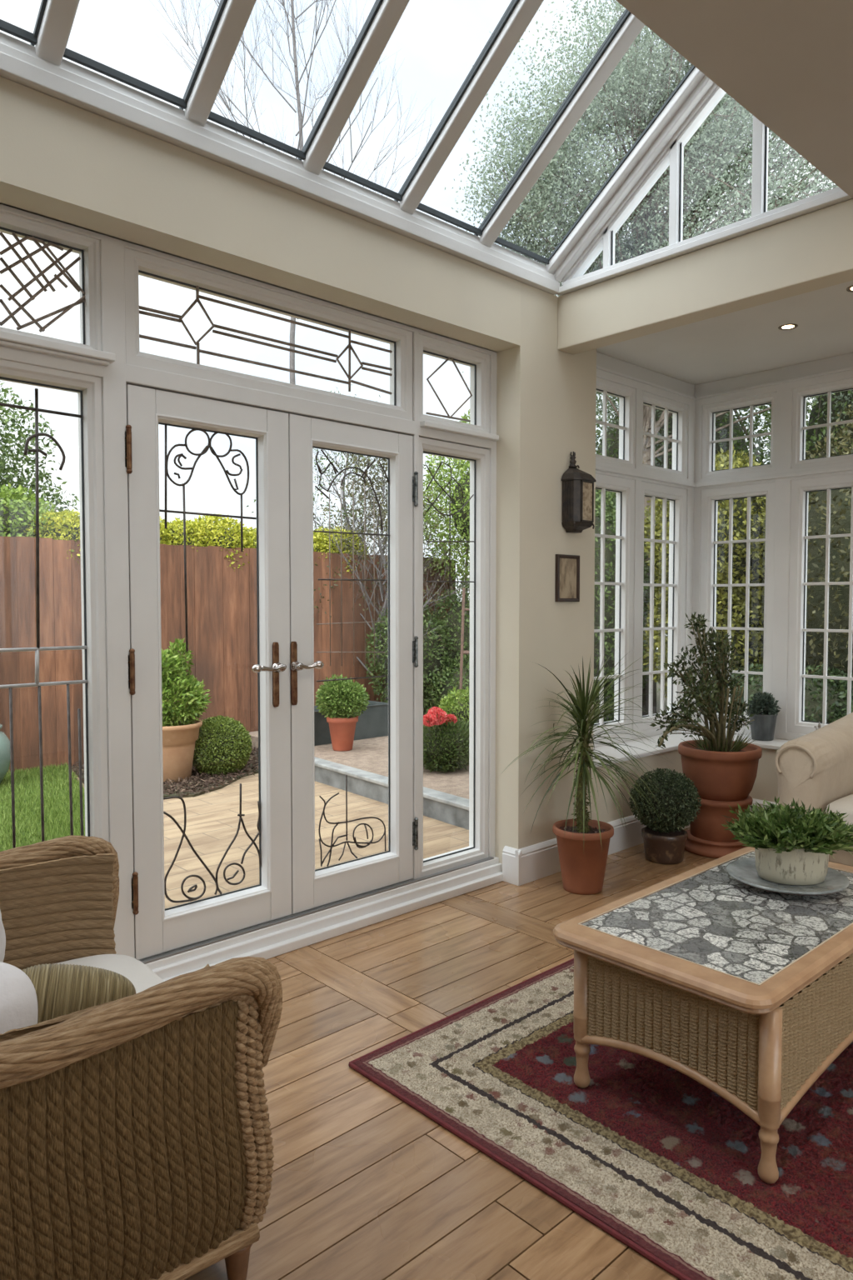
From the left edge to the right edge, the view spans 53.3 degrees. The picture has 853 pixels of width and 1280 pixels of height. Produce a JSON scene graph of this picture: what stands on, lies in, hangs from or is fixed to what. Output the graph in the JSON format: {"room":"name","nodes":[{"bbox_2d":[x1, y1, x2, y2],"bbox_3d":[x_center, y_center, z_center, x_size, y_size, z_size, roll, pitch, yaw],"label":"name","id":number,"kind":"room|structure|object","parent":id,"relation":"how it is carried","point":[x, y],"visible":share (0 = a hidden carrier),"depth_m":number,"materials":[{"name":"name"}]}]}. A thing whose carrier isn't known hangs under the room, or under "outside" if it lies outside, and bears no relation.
{"room":"sunroom","nodes":[
{"label":"sunroom","id":0,"kind":"room"},
{"bbox_2d":[0,761,84,851],"bbox_3d":[-5.119,1.302,3.898,7.760,0.070,2.600,-2,3,-43],"label":"lawn","id":1,"kind":"structure","parent":0,"point":[59,770],"depth_m":5.80,"materials":[{"name":"green plant"}]},
{"bbox_2d":[0,724,10,784],"bbox_3d":[-3.442,0.909,6.572,0.430,0.490,0.430,-2,3,-43],"label":"urn","id":2,"kind":"object","parent":1,"relation":"on","point":[5,757],"visible":0.9,"depth_m":6.55,"materials":[{"name":"green ceramic"}]},
{"bbox_2d":[125,384,291,959],"bbox_3d":[-0.777,0.116,3.142,0.682,1.984,0.148,-2,3,-43],"label":"door","id":3,"kind":"structure","parent":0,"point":[158,929],"depth_m":3.10,"materials":[{"name":"white paint"}]},
{"bbox_2d":[0,76,520,352],"bbox_3d":[-1.490,-1.465,2.407,4.990,0.295,0.320,-2,3,-43],"label":"wall","id":4,"kind":"structure","parent":0,"point":[64,162],"depth_m":2.95,"materials":[{"name":"beige paint"}]},
{"bbox_2d":[0,0,47,44],"bbox_3d":[-1.016,-2.047,2.045,0.406,0.678,0.900,-2,3,-43],"label":"window","id":5,"kind":"structure","parent":4,"relation":"in","point":[6,27],"depth_m":2.44,"materials":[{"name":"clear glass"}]},
{"bbox_2d":[0,210,101,350],"bbox_3d":[-1.347,-1.123,2.614,0.662,0.388,0.085,-2,3,-43],"label":"window","id":6,"kind":"structure","parent":4,"relation":"in","point":[87,248],"depth_m":2.74,"materials":[{"name":"white paint"}]},
{"bbox_2d":[0,359,109,848],"bbox_3d":[-1.347,0.135,2.667,0.660,2.005,0.085,-2,3,-43],"label":"window","id":7,"kind":"structure","parent":4,"relation":"in","point":[88,388],"depth_m":2.83,"materials":[{"name":"white paint"}]},
{"bbox_2d":[30,0,256,126],"bbox_3d":[-0.729,-2.013,2.433,0.554,0.813,1.072,-2,3,-43],"label":"window","id":8,"kind":"structure","parent":4,"relation":"in","point":[69,54],"depth_m":2.65,"materials":[{"name":"clear glass"}]},
{"bbox_2d":[124,247,412,420],"bbox_3d":[-0.568,-1.153,3.341,1.307,0.403,0.085,-2,3,-43],"label":"window","id":9,"kind":"structure","parent":4,"relation":"in","point":[136,263],"depth_m":3.26,"materials":[{"name":"white paint"}]},
{"bbox_2d":[0,31,559,294],"bbox_3d":[-1.388,-1.679,2.479,5.250,0.123,0.362,-2,3,-43],"label":"trim","id":10,"kind":"structure","parent":4,"relation":"on","point":[70,82],"depth_m":2.95,"materials":[{"name":"white paint"}]},
{"bbox_2d":[207,0,409,174],"bbox_3d":[-0.356,-2.027,2.781,0.480,0.813,1.072,-2,3,-43],"label":"window","id":11,"kind":"structure","parent":4,"relation":"in","point":[213,117],"depth_m":2.96,"materials":[{"name":"clear glass"}]},
{"bbox_2d":[288,414,418,913],"bbox_3d":[-0.289,0.097,3.581,0.682,1.984,0.127,-2,3,-43],"label":"door","id":12,"kind":"structure","parent":4,"relation":"in","point":[311,887],"depth_m":3.59,"materials":[{"name":"white paint"}]},
{"bbox_2d":[323,0,519,201],"bbox_3d":[0.022,-2.088,3.014,0.406,0.678,0.900,-2,3,-43],"label":"window","id":13,"kind":"structure","parent":4,"relation":"in","point":[332,168],"depth_m":3.25,"materials":[{"name":"grey metal"}]},
{"bbox_2d":[394,0,544,214],"bbox_3d":[0.136,-2.047,3.240,0.080,0.813,1.072,-2,3,-43],"label":"trim","id":14,"kind":"structure","parent":4,"relation":"attached to","point":[525,11],"depth_m":3.19,"materials":[{"name":"white paint"}]},
{"bbox_2d":[416,10,630,235],"bbox_3d":[0.368,-2.102,3.337,0.406,0.678,0.900,-2,3,-43],"label":"window","id":15,"kind":"structure","parent":4,"relation":"in","point":[421,207],"depth_m":3.54,"materials":[{"name":"grey metal"}]},
{"bbox_2d":[474,9,644,247],"bbox_3d":[0.482,-2.060,3.563,0.080,0.813,1.072,-2,3,-43],"label":"trim","id":16,"kind":"structure","parent":4,"relation":"attached to","point":[632,27],"depth_m":3.46,"materials":[{"name":"white paint"}]},
{"bbox_2d":[494,65,695,264],"bbox_3d":[0.713,-2.115,3.659,0.404,0.678,0.900,-2,3,-43],"label":"trim","id":17,"kind":"structure","parent":4,"relation":"in","point":[500,241],"depth_m":3.87,"materials":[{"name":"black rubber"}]},
{"bbox_2d":[73,770,469,908],"bbox_3d":[-4.208,1.296,4.872,8.420,0.100,6.820,-2,3,-43],"label":"patio","id":18,"kind":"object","parent":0,"point":[212,819],"depth_m":5.37,"materials":[{"name":"stone"}]},
{"bbox_2d":[0,380,79,522],"bbox_3d":[-5.334,-0.809,7.961,4.053,3.892,1.896,-2,3,-43],"label":"tree","id":19,"kind":"object","parent":18,"relation":"on","point":[7,478],"visible":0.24,"depth_m":8.69,"materials":[{"name":"green plant"}]},
{"bbox_2d":[72,750,258,797],"bbox_3d":[-2.055,1.153,7.324,1.920,0.058,1.770,-2,3,-43],"label":"mulch bed","id":20,"kind":"object","parent":18,"relation":"on","point":[192,794],"visible":0.19,"depth_m":6.72,"materials":[{"name":"soil"}]},
{"bbox_2d":[60,746,258,797],"bbox_3d":[-2.030,1.106,7.325,2.012,0.154,1.850,-2,3,-43],"label":"mulch","id":21,"kind":"object","parent":20,"relation":"on","point":[186,783],"visible":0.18,"depth_m":6.83,"materials":[{"name":"brown wood"}]},
{"bbox_2d":[161,638,211,783],"bbox_3d":[-2.089,0.570,6.938,0.653,1.176,0.590,-2,3,-43],"label":"potted shrub","id":22,"kind":"object","parent":20,"relation":"on","point":[181,726],"visible":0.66,"depth_m":6.81,"materials":[{"name":"green plant"}]},
{"bbox_2d":[162,718,202,783],"bbox_3d":[-2.100,0.914,6.937,0.530,0.490,0.530,-2,3,-43],"label":"pot","id":23,"kind":"object","parent":22,"relation":"attached to","point":[179,737],"depth_m":6.78,"materials":[{"name":"ceramic"}]},
{"bbox_2d":[192,715,253,776],"bbox_3d":[-1.752,0.905,7.194,0.550,0.543,0.552,2,3,43],"label":"box ball","id":24,"kind":"object","parent":20,"relation":"on","point":[223,744],"visible":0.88,"depth_m":7.03,"materials":[{"name":"green plant"}]},
{"bbox_2d":[0,536,455,772],"bbox_3d":[-3.992,0.150,6.778,11.801,2.030,0.162,-2,3,-43],"label":"fence","id":25,"kind":"object","parent":18,"relation":"on","point":[222,598],"visible":0.29,"depth_m":8.18,"materials":[{"name":"brown wood"}]},
{"bbox_2d":[0,482,59,539],"bbox_3d":[-4.843,-0.299,6.548,4.166,2.383,1.087,-2,3,-43],"label":"climbing shrub","id":26,"kind":"object","parent":25,"relation":"on","point":[15,517],"visible":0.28,"depth_m":7.39,"materials":[{"name":"green plant"}]},
{"bbox_2d":[22,509,369,574],"bbox_3d":[-2.191,-0.878,8.801,3.942,0.876,0.865,-2,3,-43],"label":"hedge","id":27,"kind":"object","parent":25,"relation":"on","point":[217,533],"visible":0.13,"depth_m":8.47,"materials":[{"name":"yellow plant"}]},
{"bbox_2d":[249,721,469,829],"bbox_3d":[0.401,1.050,7.849,3.569,0.180,4.250,-2,3,-43],"label":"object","id":28,"kind":"structure","parent":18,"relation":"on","point":[446,796],"depth_m":6.53,"materials":[{"name":"stone"}]},
{"bbox_2d":[314,705,331,745],"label":"planter","id":29,"kind":"object","parent":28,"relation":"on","point":[322,731],"depth_m":7.86,"materials":[{"name":"stone"}]},
{"bbox_2d":[315,673,369,751],"bbox_3d":[-0.751,0.639,7.614,0.511,0.690,0.503,-2,3,-43],"label":"potted plant","id":30,"kind":"object","parent":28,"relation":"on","point":[340,708],"visible":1,"depth_m":7.50,"materials":[{"name":"green plant"}]},
{"bbox_2d":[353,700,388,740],"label":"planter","id":31,"kind":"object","parent":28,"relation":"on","point":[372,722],"depth_m":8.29,"materials":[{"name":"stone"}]},
{"bbox_2d":[313,452,469,703],"bbox_3d":[-0.347,-0.647,9.624,2.057,3.407,2.152,2,3,40],"label":"tree","id":32,"kind":"object","parent":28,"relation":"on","point":[382,482],"visible":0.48,"depth_m":9.32,"materials":[{"name":"green plant"}]},
{"bbox_2d":[423,706,469,773],"bbox_3d":[0.142,0.791,6.717,0.660,0.548,0.588,-2,3,-36],"label":"flowering shrub","id":33,"kind":"object","parent":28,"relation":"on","point":[446,737],"visible":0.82,"depth_m":6.54,"materials":[{"name":"green plant"}]},
{"bbox_2d":[423,409,469,604],"bbox_3d":[0.855,-0.985,10.086,2.110,4.037,1.773,-2,3,-34],"label":"shrub","id":34,"kind":"object","parent":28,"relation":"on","point":[461,522],"visible":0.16,"depth_m":9.86,"materials":[{"name":"green plant"}]},
{"bbox_2d":[436,685,469,724],"bbox_3d":[0.308,0.697,7.099,0.510,0.633,0.470,-2,3,-43],"label":"shrub","id":35,"kind":"object","parent":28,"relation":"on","point":[461,709],"visible":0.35,"depth_m":7.00,"materials":[{"name":"green plant"}]},
{"bbox_2d":[459,587,469,697],"bbox_3d":[0.448,0.242,7.962,0.307,1.456,0.311,0,2,2],"label":"support","id":36,"kind":"object","parent":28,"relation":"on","point":[463,609],"visible":0.24,"depth_m":7.83,"materials":[{"name":"wood"}]},
{"bbox_2d":[326,715,358,751],"bbox_3d":[-0.753,0.831,7.617,0.286,0.305,0.286,-2,3,-43],"label":"pot","id":37,"kind":"object","parent":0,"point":[342,728],"depth_m":7.52,"materials":[{"name":"orange ceramic"}]},
{"bbox_2d":[185,827,717,1279],"bbox_3d":[0.928,1.345,1.335,6.900,0.100,5.000,-2,3,-43],"label":"floor","id":38,"kind":"structure","parent":0,"point":[366,1185],"depth_m":2.17,"materials":[{"name":"brown wood"}]},
{"bbox_2d":[0,835,282,1279],"bbox_3d":[-0.952,0.805,1.758,0.952,0.943,1.034,-2,3,-39],"label":"wicker armchair","id":39,"kind":"object","parent":38,"relation":"on","point":[136,1140],"visible":0.94,"depth_m":1.52,"materials":[{"name":"brown wicker"}]},
{"bbox_2d":[0,910,5,962],"bbox_3d":[-1.081,0.656,1.950,0.154,0.374,0.369,0,2,-3],"label":"pillow","id":40,"kind":"object","parent":39,"relation":"on","point":[2,936],"visible":0.93,"depth_m":2.04,"materials":[{"name":"fabric"}]},
{"bbox_2d":[0,961,38,1034],"bbox_3d":[-0.888,0.760,1.550,0.330,0.296,0.217,0,2,-4],"label":"pillow","id":41,"kind":"object","parent":39,"relation":"on","point":[18,1000],"visible":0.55,"depth_m":1.57,"materials":[{"name":"fabric"}]},
{"bbox_2d":[22,963,135,1023],"bbox_3d":[-0.780,0.745,1.702,0.376,0.189,0.165,-1,3,-21],"label":"woven pillow","id":42,"kind":"object","parent":39,"relation":"on","point":[61,989],"visible":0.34,"depth_m":1.69,"materials":[{"name":"beige fabric"}]},
{"bbox_2d":[54,954,164,993],"bbox_3d":[-0.924,0.904,1.785,0.870,0.120,0.770,-2,3,-39],"label":"seat cushion","id":43,"kind":"object","parent":39,"relation":"on","point":[142,977],"depth_m":2.18,"materials":[{"name":"white fabric"}]},
{"bbox_2d":[501,643,674,894],"bbox_3d":[0.821,0.588,3.987,0.675,1.190,1.040,1,3,30],"label":"dracaena","id":44,"kind":"object","parent":38,"relation":"on","point":[583,843],"visible":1,"depth_m":3.94,"materials":[{"name":"plant"}]},
{"bbox_2d":[552,819,614,894],"bbox_3d":[0.742,1.031,4.031,0.286,0.300,0.286,-2,3,-43],"label":"pot","id":45,"kind":"object","parent":44,"relation":"on","point":[583,860],"depth_m":3.94,"materials":[{"name":"ceramic"}]},
{"bbox_2d":[348,958,852,1279],"bbox_3d":[1.428,1.246,2.331,2.218,0.013,2.491,-2,3,-43],"label":"rug","id":46,"kind":"object","parent":38,"relation":"on","point":[647,1153],"visible":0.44,"depth_m":2.15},
{"bbox_2d":[553,846,852,1183],"bbox_3d":[0.980,1.007,2.537,1.205,0.448,0.632,-2,3,-43],"label":"coffee table","id":47,"kind":"object","parent":46,"relation":"on","point":[742,990],"visible":0.93,"depth_m":2.18,"materials":[{"name":"beige wicker"}]},
{"bbox_2d":[726,857,849,895],"bbox_3d":[1.145,0.759,2.705,0.362,0.033,0.362,-2,3,-43],"label":"tray","id":48,"kind":"object","parent":47,"relation":"on","point":[744,870],"visible":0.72,"depth_m":2.64,"materials":[{"name":"grey ceramic"}]},
{"bbox_2d":[721,795,852,884],"bbox_3d":[1.155,0.626,2.694,0.433,0.259,0.413,0,2,-3],"label":"planter","id":49,"kind":"object","parent":48,"relation":"on","point":[792,846],"visible":1,"depth_m":2.62,"materials":[{"name":"beige ceramic"}]},
{"bbox_2d":[629,767,701,864],"bbox_3d":[1.257,0.919,4.490,0.377,0.486,0.371,2,3,41],"label":"potted topiary","id":50,"kind":"object","parent":38,"relation":"on","point":[677,801],"visible":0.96,"depth_m":4.40,"materials":[{"name":"plant"}]},
{"bbox_2d":[641,826,687,864],"bbox_3d":[1.258,1.084,4.497,0.236,0.155,0.236,-2,3,-43],"label":"pot","id":51,"kind":"object","parent":50,"relation":"on","point":[665,847],"depth_m":4.41,"materials":[{"name":"brown ceramic"}]},
{"bbox_2d":[650,611,762,858],"bbox_3d":[1.427,0.503,4.498,0.980,1.315,0.456,-2,3,-43],"label":"potted plant","id":52,"kind":"object","parent":38,"relation":"on","point":[723,770],"visible":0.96,"depth_m":4.52,"materials":[{"name":"green plant"}]},
{"bbox_2d":[690,795,753,842],"bbox_3d":[1.609,0.968,4.681,0.352,0.228,0.352,-2,3,-43],"label":"pot","id":53,"kind":"object","parent":52,"relation":"on","point":[707,827],"depth_m":4.54,"materials":[{"name":"ceramic"}]},
{"bbox_2d":[775,712,852,866],"bbox_3d":[2.617,0.765,3.687,0.910,0.860,1.899,-2,3,-43],"label":"sofa","id":54,"kind":"object","parent":38,"relation":"on","point":[816,767],"visible":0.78,"depth_m":4.01,"materials":[{"name":"beige fabric"}]},
{"bbox_2d":[825,793,852,834],"bbox_3d":[2.300,0.822,3.890,0.720,0.170,0.710,-2,3,-43],"label":"seat cushion","id":55,"kind":"object","parent":54,"relation":"on","point":[843,802],"depth_m":3.89,"materials":[{"name":"fabric"}]},
{"bbox_2d":[495,281,683,871],"bbox_3d":[1.129,-0.290,4.974,2.270,2.860,0.420,-2,3,-43],"label":"wall","id":56,"kind":"structure","parent":0,"point":[547,395],"depth_m":4.16,"materials":[{"name":"beige paint"}]},
{"bbox_2d":[0,203,499,958],"bbox_3d":[-0.929,-0.128,3.043,3.400,2.500,0.100,-2,3,-43],"label":"trim","id":57,"kind":"structure","parent":56,"relation":"attached to","point":[115,377],"depth_m":2.91,"materials":[{"name":"white paint"}]},
{"bbox_2d":[139,856,503,980],"bbox_3d":[-0.927,1.168,3.096,3.400,0.106,0.245,-2,3,-43],"label":"trim","id":58,"kind":"structure","parent":56,"relation":"attached to","point":[272,938],"depth_m":3.46,"materials":[{"name":"white paint"}]},
{"bbox_2d":[419,334,489,433],"bbox_3d":[0.104,-1.172,3.968,0.472,0.392,0.085,-2,3,-43],"label":"window","id":59,"kind":"structure","parent":56,"relation":"in","point":[478,362],"depth_m":4.01,"materials":[{"name":"white paint"}]},
{"bbox_2d":[419,436,489,877],"bbox_3d":[0.104,0.083,4.021,0.472,1.996,0.085,-2,3,-43],"label":"window","id":60,"kind":"structure","parent":56,"relation":"in","point":[479,458],"depth_m":4.12,"materials":[{"name":"white paint"}]},
{"bbox_2d":[502,845,521,885],"bbox_3d":[0.414,1.093,4.116,0.024,0.170,0.106,-2,3,-43],"label":"baseboard","id":61,"kind":"structure","parent":56,"relation":"attached to","point":[510,863],"depth_m":4.11,"materials":[{"name":"white paint"}]},
{"bbox_2d":[555,554,579,601],"bbox_3d":[0.712,-0.311,4.282,0.180,0.236,0.020,-2,3,-43],"label":"framed picture","id":62,"kind":"object","parent":56,"relation":"attached to","point":[567,567],"visible":1,"depth_m":4.28,"materials":[{"name":"brown wood"}]},
{"bbox_2d":[560,558,576,598],"bbox_3d":[0.709,-0.311,4.286,0.148,0.204,0.010,-2,3,-43],"label":"print","id":63,"kind":"object","parent":62,"relation":"attached to","point":[567,566],"depth_m":4.28},
{"bbox_2d":[561,451,596,533],"bbox_3d":[0.758,-0.742,4.251,0.165,0.404,0.108,-2,3,-43],"label":"wall lantern","id":64,"kind":"object","parent":56,"relation":"attached to","point":[577,484],"visible":1,"depth_m":4.21,"materials":[{"name":"black metal"}]},
{"bbox_2d":[515,814,689,885],"bbox_3d":[1.122,1.067,4.720,1.884,0.170,0.024,-2,3,-43],"label":"baseboard","id":65,"kind":"structure","parent":56,"relation":"attached to","point":[540,860],"depth_m":4.24,"materials":[{"name":"white paint"}]},
{"bbox_2d":[593,473,634,739],"bbox_3d":[0.971,-0.193,4.993,0.740,1.545,0.085,-2,3,-43],"label":"window","id":66,"kind":"structure","parent":56,"relation":"in","point":[624,488],"depth_m":5.18,"materials":[{"name":"white paint"}]},
{"bbox_2d":[595,377,635,468],"bbox_3d":[0.971,-1.274,4.947,0.740,0.480,0.085,-2,3,-43],"label":"window","id":67,"kind":"structure","parent":56,"relation":"in","point":[627,427],"depth_m":5.14,"materials":[{"name":"white paint"}]},
{"bbox_2d":[546,67,718,282],"bbox_3d":[0.931,-2.094,3.837,0.165,0.727,0.860,-2,3,-43],"label":"roof beam","id":68,"kind":"structure","parent":56,"relation":"attached to","point":[697,87],"depth_m":3.79,"materials":[{"name":"white paint"}]},
{"bbox_2d":[639,481,687,730],"bbox_3d":[1.486,-0.213,5.473,0.550,1.545,0.085,-2,3,-43],"label":"window","id":69,"kind":"structure","parent":56,"relation":"in","point":[677,497],"depth_m":5.53,"materials":[{"name":"white paint"}]},
{"bbox_2d":[641,390,688,478],"bbox_3d":[1.486,-1.295,5.428,0.550,0.480,0.085,-2,3,-43],"label":"window","id":70,"kind":"structure","parent":56,"relation":"in","point":[679,411],"depth_m":5.48,"materials":[{"name":"white paint"}]},
{"bbox_2d":[565,85,769,280],"bbox_3d":[1.145,-2.036,3.674,0.058,0.650,1.348,-2,3,-43],"label":"trim","id":71,"kind":"structure","parent":56,"relation":"in","point":[674,157],"depth_m":3.71,"materials":[{"name":"white wood"}]},
{"bbox_2d":[596,351,694,396],"bbox_3d":[1.249,-1.602,5.229,1.670,0.140,0.130,-2,3,-43],"label":"wall","id":72,"kind":"structure","parent":0,"point":[602,360],"depth_m":5.22,"materials":[{"name":"white paint"}]},
{"bbox_2d":[557,199,852,354],"bbox_3d":[2.348,-1.484,2.447,0.125,0.260,4.860,-2,3,-43],"label":"beam","id":73,"kind":"structure","parent":0,"point":[813,251],"depth_m":3.58,"materials":[{"name":"beige paint"}]},
{"bbox_2d":[557,186,852,295],"bbox_3d":[1.193,-1.694,3.654,0.155,0.053,1.492,-2,3,-43],"label":"trim","id":74,"kind":"structure","parent":73,"relation":"on","point":[835,196],"depth_m":3.56,"materials":[{"name":"white paint"}]},
{"bbox_2d":[603,657,808,721],"bbox_3d":[-1.807,1.239,9.320,38.000,0.140,36.000,-2,3,-43],"label":"ground","id":75,"kind":"structure","parent":0,"point":[658,687],"depth_m":13.79,"materials":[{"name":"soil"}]},
{"bbox_2d":[150,0,435,384],"bbox_3d":[-1.662,-6.190,12.215,4.021,14.248,4.240,1,2,12],"label":"bare tree","id":76,"kind":"object","parent":75,"relation":"on","point":[292,327],"visible":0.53,"depth_m":11.73,"materials":[{"name":"grey plant"}]},
{"bbox_2d":[246,387,429,554],"bbox_3d":[-0.995,-1.125,11.113,2.853,4.236,2.270,-2,3,-43],"label":"tree","id":77,"kind":"object","parent":75,"relation":"on","point":[343,503],"visible":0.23,"depth_m":11.08,"materials":[{"name":"green plant"}]},
{"bbox_2d":[365,580,469,714],"bbox_3d":[0.242,0.240,9.548,1.844,1.902,1.372,-1,3,-29],"label":"shrub","id":78,"kind":"object","parent":75,"relation":"on","point":[436,687],"visible":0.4,"depth_m":9.42,"materials":[{"name":"green plant"}]},
{"bbox_2d":[593,450,660,723],"bbox_3d":[1.725,-0.693,10.209,1.996,3.790,2.909,0,2,5],"label":"shrub","id":79,"kind":"object","parent":75,"relation":"on","point":[610,543],"visible":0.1,"depth_m":9.15,"materials":[{"name":"green plant"}]},
{"bbox_2d":[445,0,852,715],"bbox_3d":[4.143,-4.273,9.242,8.820,10.672,5.914,2,3,44],"label":"tree","id":80,"kind":"object","parent":75,"relation":"on","point":[631,77],"visible":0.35,"depth_m":9.34,"materials":[{"name":"green plant"}]},
{"bbox_2d":[643,445,766,707],"bbox_3d":[3.146,-0.512,9.142,1.649,3.196,2.028,2,3,32],"label":"tree","id":81,"kind":"object","parent":75,"relation":"on","point":[757,505],"visible":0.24,"depth_m":8.61,"materials":[{"name":"green plant"}]},
{"bbox_2d":[595,390,852,664],"bbox_3d":[5.673,-2.103,10.423,3.615,6.324,10.417,-2,3,-43],"label":"shrub","id":82,"kind":"object","parent":75,"relation":"on","point":[739,430],"visible":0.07,"depth_m":11.12,"materials":[{"name":"green plant"}]},
{"bbox_2d":[715,662,852,723],"bbox_3d":[3.837,0.882,6.623,1.719,1.362,3.862,-2,3,-43],"label":"shrub","id":83,"kind":"object","parent":75,"relation":"on","point":[837,702],"visible":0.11,"depth_m":7.08,"materials":[{"name":"green plant"}]},
{"bbox_2d":[764,399,852,699],"bbox_3d":[4.853,-0.553,7.424,2.453,3.910,3.465,-2,3,-43],"label":"tree","id":84,"kind":"object","parent":75,"relation":"on","point":[841,499],"visible":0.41,"depth_m":7.45,"materials":[{"name":"green plant"}]},
{"bbox_2d":[678,740,762,801],"bbox_3d":[1.609,0.719,4.670,0.436,0.278,0.436,-2,3,-43],"label":"pot","id":85,"kind":"object","parent":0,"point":[727,772],"depth_m":4.52,"materials":[{"name":"ceramic"}]},
{"bbox_2d":[596,280,852,384],"bbox_3d":[2.933,-1.619,3.277,1.870,0.060,5.280,-2,3,-43],"label":"ceiling","id":86,"kind":"structure","parent":0,"point":[748,341],"depth_m":4.69,"materials":[{"name":"white paint"}]},
{"bbox_2d":[778,323,798,329],"bbox_3d":[1.891,-1.637,4.445,0.096,0.004,0.096,-2,3,-43],"label":"recessed light","id":87,"kind":"object","parent":86,"relation":"in","point":[792,326],"visible":1,"depth_m":4.45,"materials":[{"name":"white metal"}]},
{"bbox_2d":[846,285,852,292],"bbox_3d":[1.978,-1.614,3.897,0.096,0.004,0.096,-2,3,-43],"label":"recessed light","id":88,"kind":"object","parent":86,"relation":"in","point":[850,288],"visible":1,"depth_m":3.91,"materials":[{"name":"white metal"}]},
{"bbox_2d":[616,0,852,198],"bbox_3d":[0.849,-1.560,0.098,5.265,0.090,3.480,-2,3,-43],"label":"ceiling","id":89,"kind":"structure","parent":0,"point":[789,63],"depth_m":2.35,"materials":[{"name":"beige paint"}]},
{"bbox_2d":[749,747,778,802],"bbox_3d":[3.610,0.949,3.730,0.410,0.490,4.860,-2,3,-43],"label":"wall","id":90,"kind":"structure","parent":0,"point":[766,785],"depth_m":5.10,"materials":[{"name":"beige paint"}]},
{"bbox_2d":[593,729,790,767],"bbox_3d":[1.914,0.659,4.487,1.500,0.025,2.000,-2,3,-43],"label":"windowsill","id":91,"kind":"structure","parent":90,"relation":"on","point":[674,740],"depth_m":5.03,"materials":[{"name":"white paint"}]},
{"bbox_2d":[745,691,781,740],"bbox_3d":[2.075,0.465,5.234,0.197,0.299,0.212,0,2,-7],"label":"pot plant","id":92,"kind":"object","parent":91,"relation":"on","point":[762,728],"visible":0.98,"depth_m":5.19,"materials":[{"name":"grey plant"}]},
{"bbox_2d":[814,721,821,729],"bbox_3d":[2.310,0.550,4.997,0.044,0.150,0.110,-2,3,-43],"label":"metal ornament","id":93,"kind":"object","parent":91,"relation":"on","point":[819,724],"visible":0.25,"depth_m":4.99,"materials":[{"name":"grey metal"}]},
{"bbox_2d":[593,368,852,747],"bbox_3d":[1.916,-0.448,4.512,1.600,2.185,2.100,-2,3,-43],"label":"window frame","id":94,"kind":"structure","parent":90,"relation":"attached to","point":[785,391],"depth_m":5.24,"materials":[{"name":"white paint"}]},
{"bbox_2d":[698,481,775,728],"bbox_3d":[2.009,-0.214,5.485,0.113,1.545,0.500,-2,3,-43],"label":"window","id":95,"kind":"structure","parent":90,"relation":"in","point":[710,497],"depth_m":5.46,"materials":[{"name":"white paint"}]},
{"bbox_2d":[750,798,778,811],"bbox_3d":[3.458,1.115,3.582,0.024,0.170,4.840,-2,3,-43],"label":"baseboard","id":96,"kind":"structure","parent":90,"relation":"attached to","point":[760,802],"depth_m":5.12,"materials":[{"name":"white paint"}]},
{"bbox_2d":[786,473,852,734],"bbox_3d":[2.446,-0.195,5.038,0.085,1.545,0.560,-2,3,-43],"label":"window","id":97,"kind":"structure","parent":90,"relation":"in","point":[801,488],"depth_m":5.17,"materials":[{"name":"white paint"}]},
{"bbox_2d":[695,352,852,397],"bbox_3d":[2.524,-1.591,4.963,0.170,0.140,2.000,-2,3,-43],"label":"wall","id":98,"kind":"structure","parent":0,"point":[845,361],"depth_m":5.23,"materials":[{"name":"white paint"}]},
{"bbox_2d":[595,365,852,487],"bbox_3d":[1.914,-1.256,4.421,1.520,0.593,2.020,-2,3,-43],"label":"trim","id":99,"kind":"structure","parent":98,"relation":"attached to","point":[599,467],"depth_m":5.20,"materials":[{"name":"white paint"}]},
{"bbox_2d":[701,391,777,479],"bbox_3d":[2.019,-1.296,5.449,0.085,0.480,0.500,-2,3,-43],"label":"window","id":100,"kind":"structure","parent":98,"relation":"in","point":[709,412],"depth_m":5.47,"materials":[{"name":"white paint"}]},
{"bbox_2d":[791,377,852,468],"bbox_3d":[2.446,-1.276,4.992,0.085,0.480,0.560,-2,3,-43],"label":"window","id":101,"kind":"structure","parent":98,"relation":"in","point":[798,459],"depth_m":5.10,"materials":[{"name":"white paint"}]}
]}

